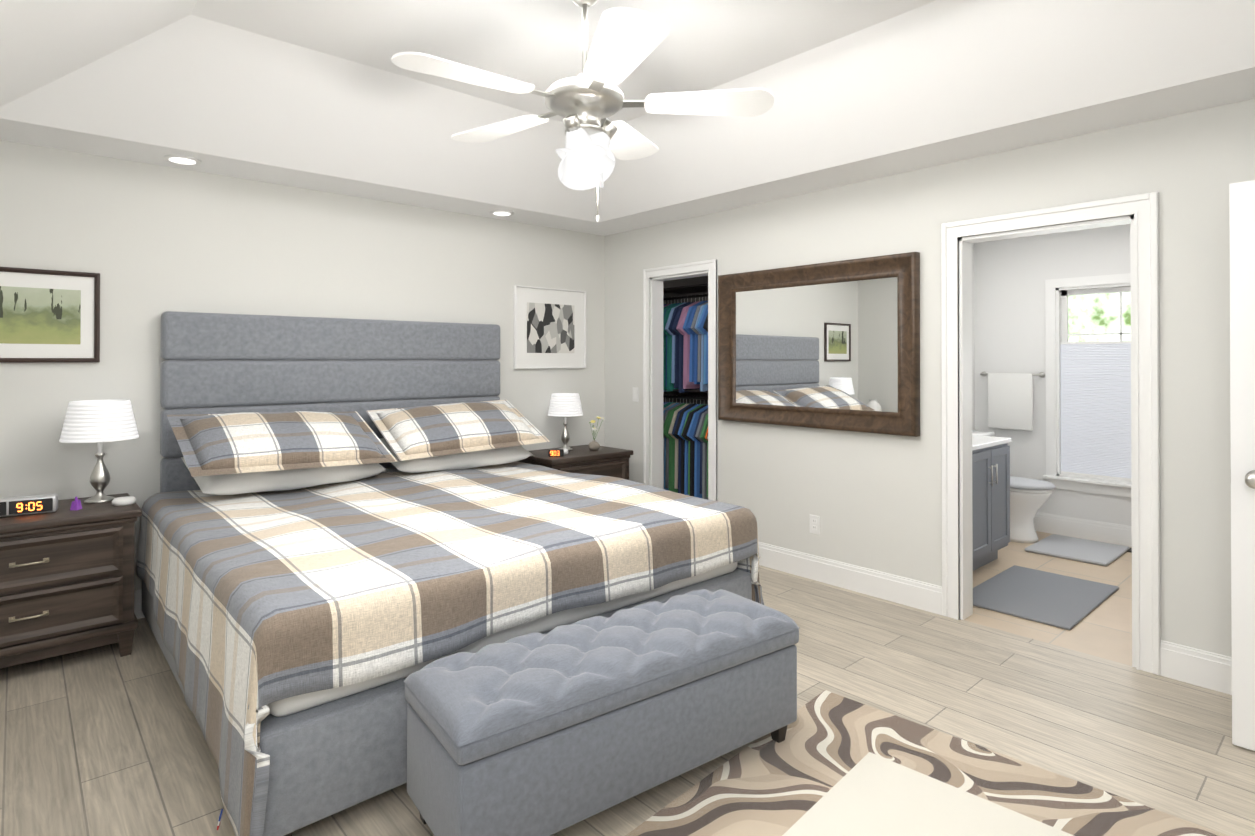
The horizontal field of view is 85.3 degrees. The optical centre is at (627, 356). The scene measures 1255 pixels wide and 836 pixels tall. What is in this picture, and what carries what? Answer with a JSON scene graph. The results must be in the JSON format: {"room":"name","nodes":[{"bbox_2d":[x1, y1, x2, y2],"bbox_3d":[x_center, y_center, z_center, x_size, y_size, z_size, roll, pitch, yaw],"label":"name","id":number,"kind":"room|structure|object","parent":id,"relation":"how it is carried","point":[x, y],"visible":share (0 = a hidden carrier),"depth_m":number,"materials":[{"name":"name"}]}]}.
{"room":"bedroom","nodes":[
{"label":"bedroom","id":0,"kind":"room"},
{"bbox_2d":[0,140,603,589],"bbox_3d":[-1.799,-0.079,4.464,4.200,2.960,0.120,0,0,-42],"label":"wall","id":1,"kind":"structure","parent":0,"point":[150,244],"depth_m":3.88,"materials":[{"name":"white paint"}]},
{"bbox_2d":[0,267,99,362],"bbox_3d":[-2.939,-0.200,3.339,0.560,0.460,0.029,0,0,-42],"label":"picture","id":2,"kind":"object","parent":1,"relation":"attached to","point":[49,316],"visible":0.95,"depth_m":3.39,"materials":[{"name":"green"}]},
{"bbox_2d":[134,589,144,618],"bbox_3d":[-1.742,1.326,4.415,4.170,0.150,0.016,0,0,-42],"label":"baseboard","id":3,"kind":"structure","parent":1,"relation":"attached to","point":[138,612],"depth_m":3.63,"materials":[{"name":"white wood"}]},
{"bbox_2d":[513,285,585,368],"bbox_3d":[-0.605,-0.223,5.432,0.690,0.640,0.029,0,0,-42],"label":"picture","id":4,"kind":"object","parent":1,"relation":"attached to","point":[549,328],"visible":0.98,"depth_m":5.42,"materials":[{"name":"white paper"}]},
{"bbox_2d":[0,531,1254,835],"bbox_3d":[1.086,1.443,2.990,6.780,0.100,6.150,0,0,-42],"label":"floor","id":5,"kind":"structure","parent":0,"point":[104,741],"depth_m":2.63,"materials":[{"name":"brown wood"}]},
{"bbox_2d":[0,493,141,668],"bbox_3d":[-2.738,1.053,3.115,0.790,0.680,0.544,0,0,-42],"label":"nightstand","id":6,"kind":"object","parent":5,"relation":"on","point":[66,580],"visible":0.92,"depth_m":3.02,"materials":[{"name":"brown wood"}]},
{"bbox_2d":[0,493,57,516],"bbox_3d":[-2.712,0.673,3.088,0.200,0.078,0.079,0,0,-34],"label":"alarm clock","id":7,"kind":"object","parent":6,"relation":"on","point":[28,505],"visible":1,"depth_m":3.06,"materials":[{"name":"silver metal"}]},
{"bbox_2d":[70,497,81,509],"bbox_3d":[-2.569,0.684,3.176,0.045,0.060,0.043,0,0,-42],"label":"amethyst","id":8,"kind":"object","parent":6,"relation":"on","point":[76,504],"visible":1,"depth_m":3.17,"materials":[{"name":"purple stone"}]},
{"bbox_2d":[59,400,138,503],"bbox_3d":[-2.609,0.467,3.372,0.312,0.495,0.312,0,0,-42],"label":"lamp","id":9,"kind":"object","parent":6,"relation":"on","point":[100,422],"visible":1,"depth_m":3.29,"materials":[{"name":"white fabric"}]},
{"bbox_2d":[112,496,135,505],"bbox_3d":[-2.429,0.696,3.290,0.096,0.036,0.096,0,0,-42],"label":"smart speaker","id":10,"kind":"object","parent":6,"relation":"on","point":[124,501],"visible":1,"depth_m":3.26},
{"bbox_2d":[136,311,763,835],"bbox_3d":[-0.994,0.575,3.425,2.260,1.640,2.481,0,0,-42],"label":"bed","id":11,"kind":"object","parent":5,"relation":"on","point":[348,527],"visible":1,"depth_m":2.85,"materials":[{"name":"fabric"}]},
{"bbox_2d":[167,411,397,476],"bbox_3d":[-1.841,0.447,3.684,1.000,0.176,0.620,3,22,-45],"label":"pillow","id":12,"kind":"object","parent":11,"relation":"on","point":[293,443],"depth_m":3.55,"materials":[{"name":"multicoloured fabric"}]},
{"bbox_2d":[181,457,386,494],"bbox_3d":[-1.872,0.597,3.763,0.920,0.176,0.500,0,14,-44],"label":"pillow","id":13,"kind":"object","parent":11,"relation":"on","point":[304,481],"depth_m":3.57,"materials":[{"name":"white fabric"}]},
{"bbox_2d":[380,438,533,472],"bbox_3d":[-1.128,0.601,4.430,0.920,0.176,0.500,0,14,-40],"label":"pillow","id":14,"kind":"object","parent":11,"relation":"on","point":[480,460],"depth_m":4.23,"materials":[{"name":"white fabric"}]},
{"bbox_2d":[366,399,549,460],"bbox_3d":[-1.080,0.451,4.393,1.000,0.176,0.620,-2,25,-39],"label":"pillow","id":15,"kind":"object","parent":11,"relation":"on","point":[463,431],"depth_m":4.26,"materials":[{"name":"multicoloured fabric"}]},
{"bbox_2d":[517,444,632,479],"bbox_3d":[-0.411,1.065,5.201,0.770,0.680,0.544,0,0,-42],"label":"nightstand","id":16,"kind":"object","parent":5,"relation":"on","point":[601,460],"visible":0.23,"depth_m":5.06,"materials":[{"name":"brown wood"}]},
{"bbox_2d":[548,449,563,456],"bbox_3d":[-0.519,0.699,4.948,0.110,0.050,0.046,0,0,-7],"label":"alarm clock","id":17,"kind":"object","parent":16,"relation":"on","point":[555,452],"visible":1,"depth_m":4.93,"materials":[{"name":"black plastic"}]},
{"bbox_2d":[548,393,582,449],"bbox_3d":[-0.485,0.508,5.316,0.275,0.436,0.275,0,0,-42],"label":"lamp","id":18,"kind":"object","parent":16,"relation":"on","point":[565,405],"visible":1,"depth_m":5.22,"materials":[{"name":"white fabric"}]},
{"bbox_2d":[588,417,604,450],"bbox_3d":[-0.245,0.598,5.287,0.153,0.257,0.112,0,0,-42],"label":"flower vase","id":19,"kind":"object","parent":16,"relation":"on","point":[593,445],"visible":1,"depth_m":5.26,"materials":[{"name":"ceramic"}]},
{"bbox_2d":[625,690,1227,835],"bbox_3d":[0.892,1.379,1.635,1.750,0.012,1.620,0,0,44],"label":"rug","id":20,"kind":"object","parent":5,"relation":"on","point":[832,764],"visible":1,"depth_m":2.15,"materials":[{"name":"multicoloured carpet"}]},
{"bbox_2d":[404,589,798,835],"bbox_3d":[-0.025,1.140,2.239,1.282,0.473,0.432,0,0,-36],"label":"bench","id":21,"kind":"object","parent":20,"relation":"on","point":[556,729],"visible":1,"depth_m":2.00,"materials":[{"name":"fabric"}]},
{"bbox_2d":[972,435,1010,570],"bbox_3d":[1.996,0.911,4.524,1.210,0.980,0.661,0,0,-42],"label":"bathroom vanity","id":22,"kind":"object","parent":5,"relation":"on","point":[991,493],"visible":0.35,"depth_m":4.47,"materials":[{"name":"grey wood"}]},
{"bbox_2d":[972,430,1055,543],"bbox_3d":[2.933,1.010,5.321,0.470,0.792,0.712,0,0,-42],"label":"toilet","id":23,"kind":"object","parent":5,"relation":"on","point":[1029,497],"visible":0.4,"depth_m":5.12,"materials":[{"name":"white ceramic"}]},
{"bbox_2d":[973,565,1118,629],"bbox_3d":[2.411,1.391,3.999,0.950,0.016,0.580,0,0,-42],"label":"area rug","id":24,"kind":"object","parent":5,"relation":"on","point":[1058,600],"visible":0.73,"depth_m":3.94,"materials":[{"name":"grey fabric"}]},
{"bbox_2d":[1025,534,1129,565],"bbox_3d":[3.255,1.392,4.930,0.620,0.024,0.500,0,0,-42],"label":"area rug","id":25,"kind":"object","parent":5,"relation":"on","point":[1083,550],"visible":1,"depth_m":4.87,"materials":[{"name":"grey fabric"}]},
{"bbox_2d":[0,0,1254,235],"bbox_3d":[-0.120,-1.330,2.599,4.500,0.560,5.210,0,0,-42],"label":"ceiling","id":26,"kind":"structure","parent":0,"point":[322,94],"depth_m":3.21,"materials":[{"name":"white paint"}]},
{"bbox_2d":[163,154,200,164],"bbox_3d":[-2.356,-1.039,3.607,0.169,0.010,0.169,0,0,3],"label":"recessed light","id":27,"kind":"object","parent":26,"relation":"in","point":[180,159],"depth_m":3.59,"materials":[{"name":"white plastic"}]},
{"bbox_2d":[490,210,513,215],"bbox_3d":[-0.904,-1.031,4.909,0.169,0.010,0.169,0,0,3],"label":"recessed light","id":28,"kind":"object","parent":26,"relation":"in","point":[495,212],"depth_m":4.89,"materials":[{"name":"white"}]},
{"bbox_2d":[392,0,773,221],"bbox_3d":[-0.210,-0.997,2.674,1.399,0.944,1.413,0,0,-42],"label":"ceiling fan","id":29,"kind":"object","parent":26,"relation":"hanging from","point":[587,101],"visible":1,"depth_m":2.60,"materials":[{"name":"silver metal"}]},
{"bbox_2d":[604,98,1254,656],"bbox_3d":[1.972,-0.079,4.467,1.420,2.960,5.150,0,0,-42],"label":"wall","id":30,"kind":"structure","parent":0,"point":[877,498],"depth_m":3.73,"materials":[{"name":"white paint"}]},
{"bbox_2d":[633,387,638,401],"bbox_3d":[0.065,0.308,5.522,0.008,0.115,0.072,0,0,-42],"label":"light switch","id":31,"kind":"object","parent":30,"relation":"attached to","point":[635,389],"depth_m":5.51,"materials":[{"name":"white plastic"}]},
{"bbox_2d":[643,259,717,500],"bbox_3d":[0.429,0.356,5.196,0.146,2.100,0.760,0,0,-42],"label":"door frame","id":32,"kind":"structure","parent":30,"relation":"attached to","point":[653,278],"depth_m":5.39,"materials":[{"name":"white wood"}]},
{"bbox_2d":[663,283,707,499],"bbox_3d":[0.781,0.314,5.673,0.618,1.824,1.390,0,0,-42],"label":"closet","id":33,"kind":"object","parent":30,"relation":"attached to","point":[685,425],"visible":0.27,"depth_m":5.72,"materials":[{"name":"black"}]},
{"bbox_2d":[810,514,819,534],"bbox_3d":[1.175,1.055,4.280,0.008,0.115,0.072,0,0,-42],"label":"outlet","id":34,"kind":"object","parent":30,"relation":"attached to","point":[814,524],"depth_m":4.28,"materials":[{"name":"white plastic"}]},
{"bbox_2d":[718,252,919,436],"bbox_3d":[1.129,-0.065,4.296,0.060,1.020,1.420,0,0,-42],"label":"wall mirror","id":35,"kind":"object","parent":30,"relation":"attached to","point":[834,345],"visible":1,"depth_m":4.21,"materials":[{"name":"brown wood"}]},
{"bbox_2d":[758,542,941,614],"bbox_3d":[1.173,1.325,4.275,0.016,0.150,1.593,0,0,-42],"label":"baseboard","id":36,"kind":"structure","parent":30,"relation":"attached to","point":[925,596],"depth_m":4.06,"materials":[{"name":"white wood"}]},
{"bbox_2d":[941,192,1160,674],"bbox_3d":[2.069,0.337,3.383,0.168,2.115,0.940,0,0,-42],"label":"door frame","id":37,"kind":"structure","parent":30,"relation":"attached to","point":[1139,212],"depth_m":3.21,"materials":[{"name":"white wood"}]},
{"bbox_2d":[1160,640,1231,694],"bbox_3d":[2.705,1.315,2.567,0.016,0.150,1.115,0,0,-42],"label":"baseboard","id":38,"kind":"structure","parent":30,"relation":"attached to","point":[1199,667],"depth_m":2.89,"materials":[{"name":"white wood"}]},
{"bbox_2d":[1229,180,1254,750],"bbox_3d":[2.437,0.380,2.152,0.185,2.000,0.802,0,0,-42],"label":"entry door","id":39,"kind":"structure","parent":30,"relation":"in","point":[1242,305],"depth_m":2.41,"materials":[{"name":"white wood"}]},
{"bbox_2d":[972,224,1131,525],"bbox_3d":[2.712,0.156,4.464,2.520,2.490,1.960,0,0,-42],"label":"wall","id":40,"kind":"structure","parent":0,"point":[1010,276],"depth_m":5.54,"materials":[{"name":"white paint"}]},
{"bbox_2d":[980,371,1044,430],"bbox_3d":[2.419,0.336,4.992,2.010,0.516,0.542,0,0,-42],"label":"towel rail","id":41,"kind":"object","parent":40,"relation":"attached to","point":[1010,400],"visible":0.67,"depth_m":5.58,"materials":[{"name":"white fabric"}]},
{"bbox_2d":[1034,512,1131,546],"bbox_3d":[3.552,1.331,5.217,0.016,0.150,1.650,0,0,-42],"label":"baseboard","id":42,"kind":"structure","parent":40,"relation":"attached to","point":[1118,534],"depth_m":5.24,"materials":[{"name":"white wood"}]},
{"bbox_2d":[1043,273,1130,496],"bbox_3d":[3.701,0.212,5.123,0.172,1.655,0.990,0,0,-42],"label":"bathroom window","id":43,"kind":"structure","parent":40,"relation":"in","point":[1088,380],"depth_m":5.26,"materials":[{"name":"white"}]}
]}

